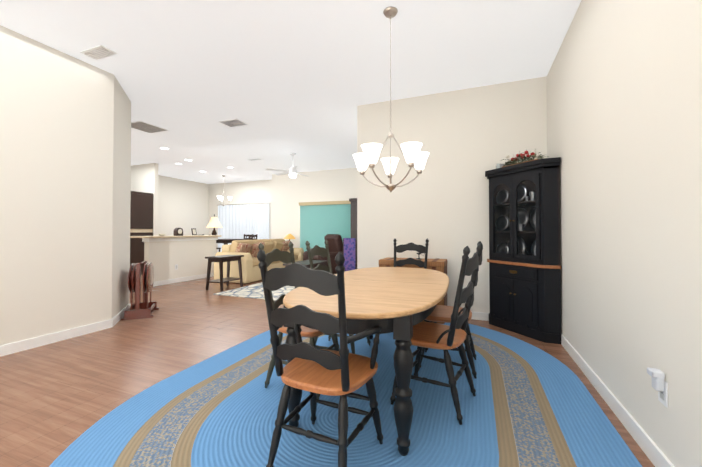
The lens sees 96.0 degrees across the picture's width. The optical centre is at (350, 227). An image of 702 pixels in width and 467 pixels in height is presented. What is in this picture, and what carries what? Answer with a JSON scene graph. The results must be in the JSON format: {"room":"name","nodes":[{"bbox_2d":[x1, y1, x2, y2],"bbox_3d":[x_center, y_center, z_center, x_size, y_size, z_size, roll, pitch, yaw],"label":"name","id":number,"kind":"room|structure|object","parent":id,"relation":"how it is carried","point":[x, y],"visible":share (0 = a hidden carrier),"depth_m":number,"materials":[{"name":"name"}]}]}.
{"room":"dining room","nodes":[
{"label":"dining room","id":0,"kind":"room"},
{"bbox_2d":[0,25,130,345],"bbox_3d":[-6.356,-0.345,3.333,5.950,3.120,4.830,0,-1,21],"label":"wall","id":1,"kind":"structure","parent":0,"point":[65,158],"depth_m":3.40,"materials":[{"name":"white paint"}]},
{"bbox_2d":[0,304,130,356],"bbox_3d":[-3.877,1.152,2.343,0.654,0.100,4.840,0,-1,21],"label":"baseboard","id":2,"kind":"structure","parent":1,"relation":"attached to","point":[18,346],"depth_m":3.38,"materials":[{"name":"white wood"}]},
{"bbox_2d":[131,163,158,235],"bbox_3d":[-6.313,-0.265,9.274,1.680,3.120,0.120,0,-1,21],"label":"wall","id":3,"kind":"structure","parent":0,"point":[144,177],"depth_m":9.01,"materials":[{"name":"white paint"}]},
{"bbox_2d":[130,191,152,230],"bbox_3d":[-6.072,-0.462,8.783,0.810,1.000,0.611,0,-1,21],"label":"upper cabinet","id":4,"kind":"object","parent":3,"relation":"attached to","point":[141,213],"depth_m":8.60,"materials":[{"name":"brown wood"}]},
{"bbox_2d":[158,175,208,235],"bbox_3d":[-7.054,-0.257,9.851,0.120,3.120,6.790,0,-1,21],"label":"wall","id":5,"kind":"structure","parent":0,"point":[183,204],"depth_m":11.73,"materials":[{"name":"white paint"}]},
{"bbox_2d":[209,180,271,252],"bbox_3d":[-4.051,-0.225,12.253,3.710,3.120,0.120,0,-1,21],"label":"wall","id":6,"kind":"structure","parent":0,"point":[247,192],"depth_m":12.29,"materials":[{"name":"white paint"}]},
{"bbox_2d":[218,203,268,251],"bbox_3d":[-4.173,0.178,12.155,2.550,2.192,0.065,0,-1,21],"label":"curtain","id":7,"kind":"object","parent":6,"relation":"hanging from","point":[236,221],"visible":0.65,"depth_m":12.15,"materials":[{"name":"white fabric"}]},
{"bbox_2d":[0,0,580,183],"bbox_3d":[-2.809,-1.900,5.543,11.350,0.050,11.900,0,-1,21],"label":"ceiling","id":8,"kind":"structure","parent":0,"point":[301,79],"depth_m":3.58,"materials":[{"name":"white paint"}]},
{"bbox_2d":[80,45,116,59],"bbox_3d":[-2.742,-1.894,3.431,0.360,0.015,0.160,0,-1,21],"label":"ceiling vent","id":9,"kind":"object","parent":8,"relation":"in","point":[98,52],"visible":1,"depth_m":3.42,"materials":[{"name":"white metal"}]},
{"bbox_2d":[131,121,168,133],"bbox_3d":[-3.828,-1.861,5.889,0.500,0.015,0.550,0,-1,21],"label":"ceiling vent","id":10,"kind":"object","parent":8,"relation":"in","point":[144,127],"visible":0.85,"depth_m":5.86,"materials":[{"name":"white metal"}]},
{"bbox_2d":[217,175,231,205],"bbox_3d":[-4.438,-1.268,10.909,0.528,1.069,0.494,0,-1,21],"label":"chandelier","id":11,"kind":"object","parent":8,"relation":"hanging from","point":[221,198],"visible":1,"depth_m":10.94,"materials":[{"name":"white glass"}]},
{"bbox_2d":[219,119,247,126],"bbox_3d":[-2.096,-1.864,5.649,0.400,0.015,0.300,0,-1,21],"label":"ceiling vent","id":12,"kind":"object","parent":8,"relation":"in","point":[233,122],"visible":1,"depth_m":5.62,"materials":[{"name":"white metal"}]},
{"bbox_2d":[265,153,314,177],"bbox_3d":[-1.425,-1.533,7.888,1.312,0.619,1.254,0,-1,21],"label":"ceiling fan","id":13,"kind":"object","parent":8,"relation":"hanging from","point":[292,171],"visible":1,"depth_m":7.77,"materials":[{"name":"white"}]},
{"bbox_2d":[353,6,428,191],"bbox_3d":[0.330,-1.109,2.796,0.670,1.604,0.689,0,-1,21],"label":"dining chandelier","id":14,"kind":"object","parent":8,"relation":"hanging from","point":[415,156],"visible":1,"depth_m":2.77,"materials":[{"name":"white glass"}]},
{"bbox_2d":[272,168,356,247],"bbox_3d":[-0.407,-0.257,9.852,4.830,3.120,0.120,0,-1,21],"label":"wall","id":15,"kind":"structure","parent":0,"point":[289,194],"depth_m":10.28,"materials":[{"name":"white paint"}]},
{"bbox_2d":[299,201,350,251],"bbox_3d":[-0.753,0.220,9.853,1.960,2.065,0.110,0,-1,21],"label":"vertical blind","id":16,"kind":"object","parent":15,"relation":"attached to","point":[319,221],"visible":0.52,"depth_m":9.90,"materials":[{"name":"fabric"}]},
{"bbox_2d":[0,274,654,466],"bbox_3d":[-2.809,1.269,5.500,11.350,0.050,11.900,0,-1,21],"label":"floor","id":17,"kind":"structure","parent":0,"point":[58,398],"depth_m":2.81,"materials":[{"name":"laminate"}]},
{"bbox_2d":[121,261,158,320],"bbox_3d":[-2.970,0.859,4.483,0.360,0.743,0.538,0,-1,-24],"label":"tray stand","id":18,"kind":"object","parent":17,"relation":"on","point":[139,309],"visible":1,"depth_m":4.32,"materials":[{"name":"brown wood"}]},
{"bbox_2d":[130,231,152,274],"bbox_3d":[-6.072,0.713,8.767,0.810,1.150,0.611,0,-1,21],"label":"base cabinet","id":19,"kind":"object","parent":17,"relation":"on","point":[136,244],"depth_m":8.50,"materials":[{"name":"brown wood"}]},
{"bbox_2d":[130,235,221,286],"bbox_3d":[-4.109,0.734,7.598,0.620,1.078,2.020,0,-1,21],"label":"wall","id":20,"kind":"structure","parent":17,"relation":"on","point":[187,254],"depth_m":7.33,"materials":[{"name":"white paint"}]},
{"bbox_2d":[174,228,182,235],"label":"clock","id":21,"kind":"object","parent":20,"relation":"on","point":[178,231],"depth_m":7.48,"materials":[{"name":"black wood"}]},
{"bbox_2d":[191,228,196,234],"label":"picture frame","id":22,"kind":"object","parent":20,"relation":"on","point":[193,230],"depth_m":7.94,"materials":[{"name":"black wood"}]},
{"bbox_2d":[206,214,221,234],"bbox_3d":[-4.592,-0.027,10.614,0.507,0.838,0.507,0,-1,21],"label":"table lamp","id":23,"kind":"object","parent":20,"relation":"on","point":[214,223],"visible":0.88,"depth_m":10.51,"materials":[{"name":"beige fabric"}]},
{"bbox_2d":[205,255,243,290],"bbox_3d":[-2.610,0.923,6.544,0.420,0.669,0.660,0,-1,21],"label":"end table","id":24,"kind":"object","parent":17,"relation":"on","point":[220,259],"visible":1,"depth_m":6.37,"materials":[{"name":"black wood"}]},
{"bbox_2d":[216,239,247,244],"bbox_3d":[-4.321,0.857,10.883,1.050,0.920,1.050,0,-1,21],"label":"table","id":25,"kind":"object","parent":17,"relation":"on","point":[225,241],"visible":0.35,"depth_m":10.38,"materials":[{"name":"black wood"}]},
{"bbox_2d":[248,234,257,239],"bbox_3d":[-3.491,0.775,10.719,0.446,1.080,0.440,0,-1,21],"label":"chair","id":26,"kind":"object","parent":17,"relation":"on","point":[251,236],"visible":0.17,"depth_m":10.62,"materials":[{"name":"black wood"}]},
{"bbox_2d":[213,282,294,299],"bbox_3d":[-1.020,1.257,6.838,2.200,0.010,2.900,0,-1,21],"label":"living room rug","id":27,"kind":"object","parent":17,"relation":"on","point":[255,291],"visible":0.29,"depth_m":6.04,"materials":[{"name":"white fabric"}]},
{"bbox_2d":[283,260,327,267],"bbox_3d":[-1.023,1.032,7.380,0.620,0.447,1.100,0,-1,21],"label":"coffee table","id":28,"kind":"object","parent":27,"relation":"on","point":[306,263],"visible":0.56,"depth_m":7.29,"materials":[{"name":"black wood"}]},
{"bbox_2d":[214,239,303,282],"bbox_3d":[-2.282,0.787,8.362,0.950,0.951,2.630,0,-1,21],"label":"sofa","id":29,"kind":"object","parent":17,"relation":"on","point":[249,251],"visible":0.52,"depth_m":7.44,"materials":[{"name":"beige fabric"}]},
{"bbox_2d":[303,234,342,273],"bbox_3d":[-0.713,0.729,8.921,0.982,1.084,0.960,1,-1,-39],"label":"recliner","id":30,"kind":"object","parent":17,"relation":"on","point":[335,244],"visible":0.38,"depth_m":8.84,"materials":[{"name":"brown leather"}]},
{"bbox_2d":[49,322,641,466],"bbox_3d":[0.164,1.198,2.472,3.040,0.012,4.100,0,-1,21],"label":"rug","id":31,"kind":"object","parent":17,"relation":"on","point":[528,405],"visible":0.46,"depth_m":1.94,"materials":[{"name":"blue fabric"}]},
{"bbox_2d":[258,241,338,399],"bbox_3d":[-0.375,0.652,2.455,0.518,1.073,0.460,0,-1,21],"label":"chair","id":32,"kind":"object","parent":31,"relation":"on","point":[273,255],"visible":0.23,"depth_m":2.40,"materials":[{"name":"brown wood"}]},
{"bbox_2d":[257,250,382,466],"bbox_3d":[-0.133,0.641,1.595,0.534,1.073,0.518,0,-1,24],"label":"chair","id":33,"kind":"object","parent":31,"relation":"on","point":[343,373],"visible":1,"depth_m":1.45,"materials":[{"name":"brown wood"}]},
{"bbox_2d":[305,240,370,353],"bbox_3d":[-0.118,0.661,3.106,0.518,1.073,0.460,0,-1,21],"label":"chair","id":34,"kind":"object","parent":31,"relation":"on","point":[318,250],"visible":0.31,"depth_m":3.19,"materials":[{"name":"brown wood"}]},
{"bbox_2d":[283,267,448,455],"bbox_3d":[0.243,0.810,2.543,1.040,0.760,2.080,0,-1,19],"label":"dining table","id":35,"kind":"object","parent":31,"relation":"on","point":[399,302],"visible":0.73,"depth_m":1.80,"materials":[{"name":"brown wood"}]},
{"bbox_2d":[393,238,428,321],"bbox_3d":[0.669,0.670,3.765,0.534,1.073,0.518,0,-1,21],"label":"chair","id":36,"kind":"object","parent":31,"relation":"on","point":[411,247],"visible":0.21,"depth_m":3.98,"materials":[{"name":"black wood"}]},
{"bbox_2d":[379,257,446,323],"bbox_3d":[0.850,0.822,4.303,0.860,0.784,0.450,0,-1,21],"label":"wicker trunk","id":37,"kind":"object","parent":31,"relation":"on","point":[438,264],"visible":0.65,"depth_m":4.10,"materials":[{"name":"brown wicker"}]},
{"bbox_2d":[390,244,482,424],"bbox_3d":[0.597,0.648,2.172,0.518,1.073,0.460,0,-1,32],"label":"chair","id":38,"kind":"object","parent":31,"relation":"on","point":[444,338],"visible":0.77,"depth_m":2.02,"materials":[{"name":"black wood"}]},
{"bbox_2d":[419,241,482,378],"bbox_3d":[0.869,0.656,2.750,0.518,1.073,0.460,0,-1,21],"label":"chair","id":39,"kind":"object","parent":31,"relation":"on","point":[441,313],"visible":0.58,"depth_m":2.60,"materials":[{"name":"black wood"}]},
{"bbox_2d":[343,238,356,270],"bbox_3d":[-0.036,0.783,8.446,0.370,1.001,0.300,0,-1,6],"label":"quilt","id":40,"kind":"object","parent":17,"relation":"on","point":[350,251],"visible":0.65,"depth_m":8.42,"materials":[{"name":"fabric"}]},
{"bbox_2d":[349,198,356,237],"bbox_3d":[0.630,0.234,8.997,1.230,2.115,0.640,0,-1,21],"label":"armoire","id":41,"kind":"object","parent":17,"relation":"on","point":[353,201],"visible":0.1,"depth_m":8.90,"materials":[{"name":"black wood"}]},
{"bbox_2d":[485,157,560,343],"bbox_3d":[2.143,0.249,3.794,0.602,1.945,0.997,0,-1,-24],"label":"hutch","id":42,"kind":"object","parent":17,"relation":"on","point":[524,260],"visible":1,"depth_m":3.59,"materials":[{"name":"black paint"}]},
{"bbox_2d":[496,150,548,168],"bbox_3d":[2.004,-0.819,3.755,0.276,0.177,0.660,0,-1,-24],"label":"garland","id":43,"kind":"object","parent":42,"relation":"on","point":[526,156],"visible":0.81,"depth_m":3.69,"materials":[{"name":"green plant"}]},
{"bbox_3d":[-1.940,0.983,9.966,0.500,0.637,0.500,0,-1,21],"label":"end table","id":44,"kind":"object","parent":17,"relation":"on","visible":0},
{"bbox_2d":[284,234,294,240],"bbox_3d":[-1.940,0.428,9.973,0.380,0.470,0.380,0,-1,21],"label":"lamp","id":45,"kind":"object","parent":44,"relation":"on","point":[289,236],"visible":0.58,"depth_m":9.87,"materials":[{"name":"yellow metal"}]},
{"bbox_2d":[357,76,546,312],"bbox_3d":[1.295,-0.330,4.455,2.530,3.120,0.120,0,-1,21],"label":"wall","id":46,"kind":"structure","parent":0,"point":[467,138],"depth_m":4.38,"materials":[{"name":"white paint"}]},
{"bbox_2d":[471,311,488,320],"bbox_3d":[1.271,1.179,4.372,2.530,0.100,0.014,0,-1,21],"label":"baseboard","id":47,"kind":"structure","parent":46,"relation":"attached to","point":[480,316],"depth_m":4.19,"materials":[{"name":"white"}]},
{"bbox_2d":[547,0,701,466],"bbox_3d":[1.393,-0.375,1.085,0.120,3.120,6.320,0,-1,21],"label":"wall","id":48,"kind":"structure","parent":0,"point":[624,110],"depth_m":1.77,"materials":[{"name":"white paint"}]},
{"bbox_2d":[561,333,674,466],"bbox_3d":[1.309,1.134,1.034,0.014,0.100,6.200,0,-1,21],"label":"baseboard","id":49,"kind":"structure","parent":48,"relation":"attached to","point":[654,453],"depth_m":1.92,"materials":[{"name":"white wood"}]},
{"bbox_2d":[647,368,667,407],"bbox_3d":[1.480,0.770,1.530,0.055,0.159,0.075,0,-1,21],"label":"electrical outlet","id":50,"kind":"object","parent":48,"relation":"attached to","point":[659,384],"visible":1,"depth_m":1.51,"materials":[{"name":"white plastic"}]}
]}

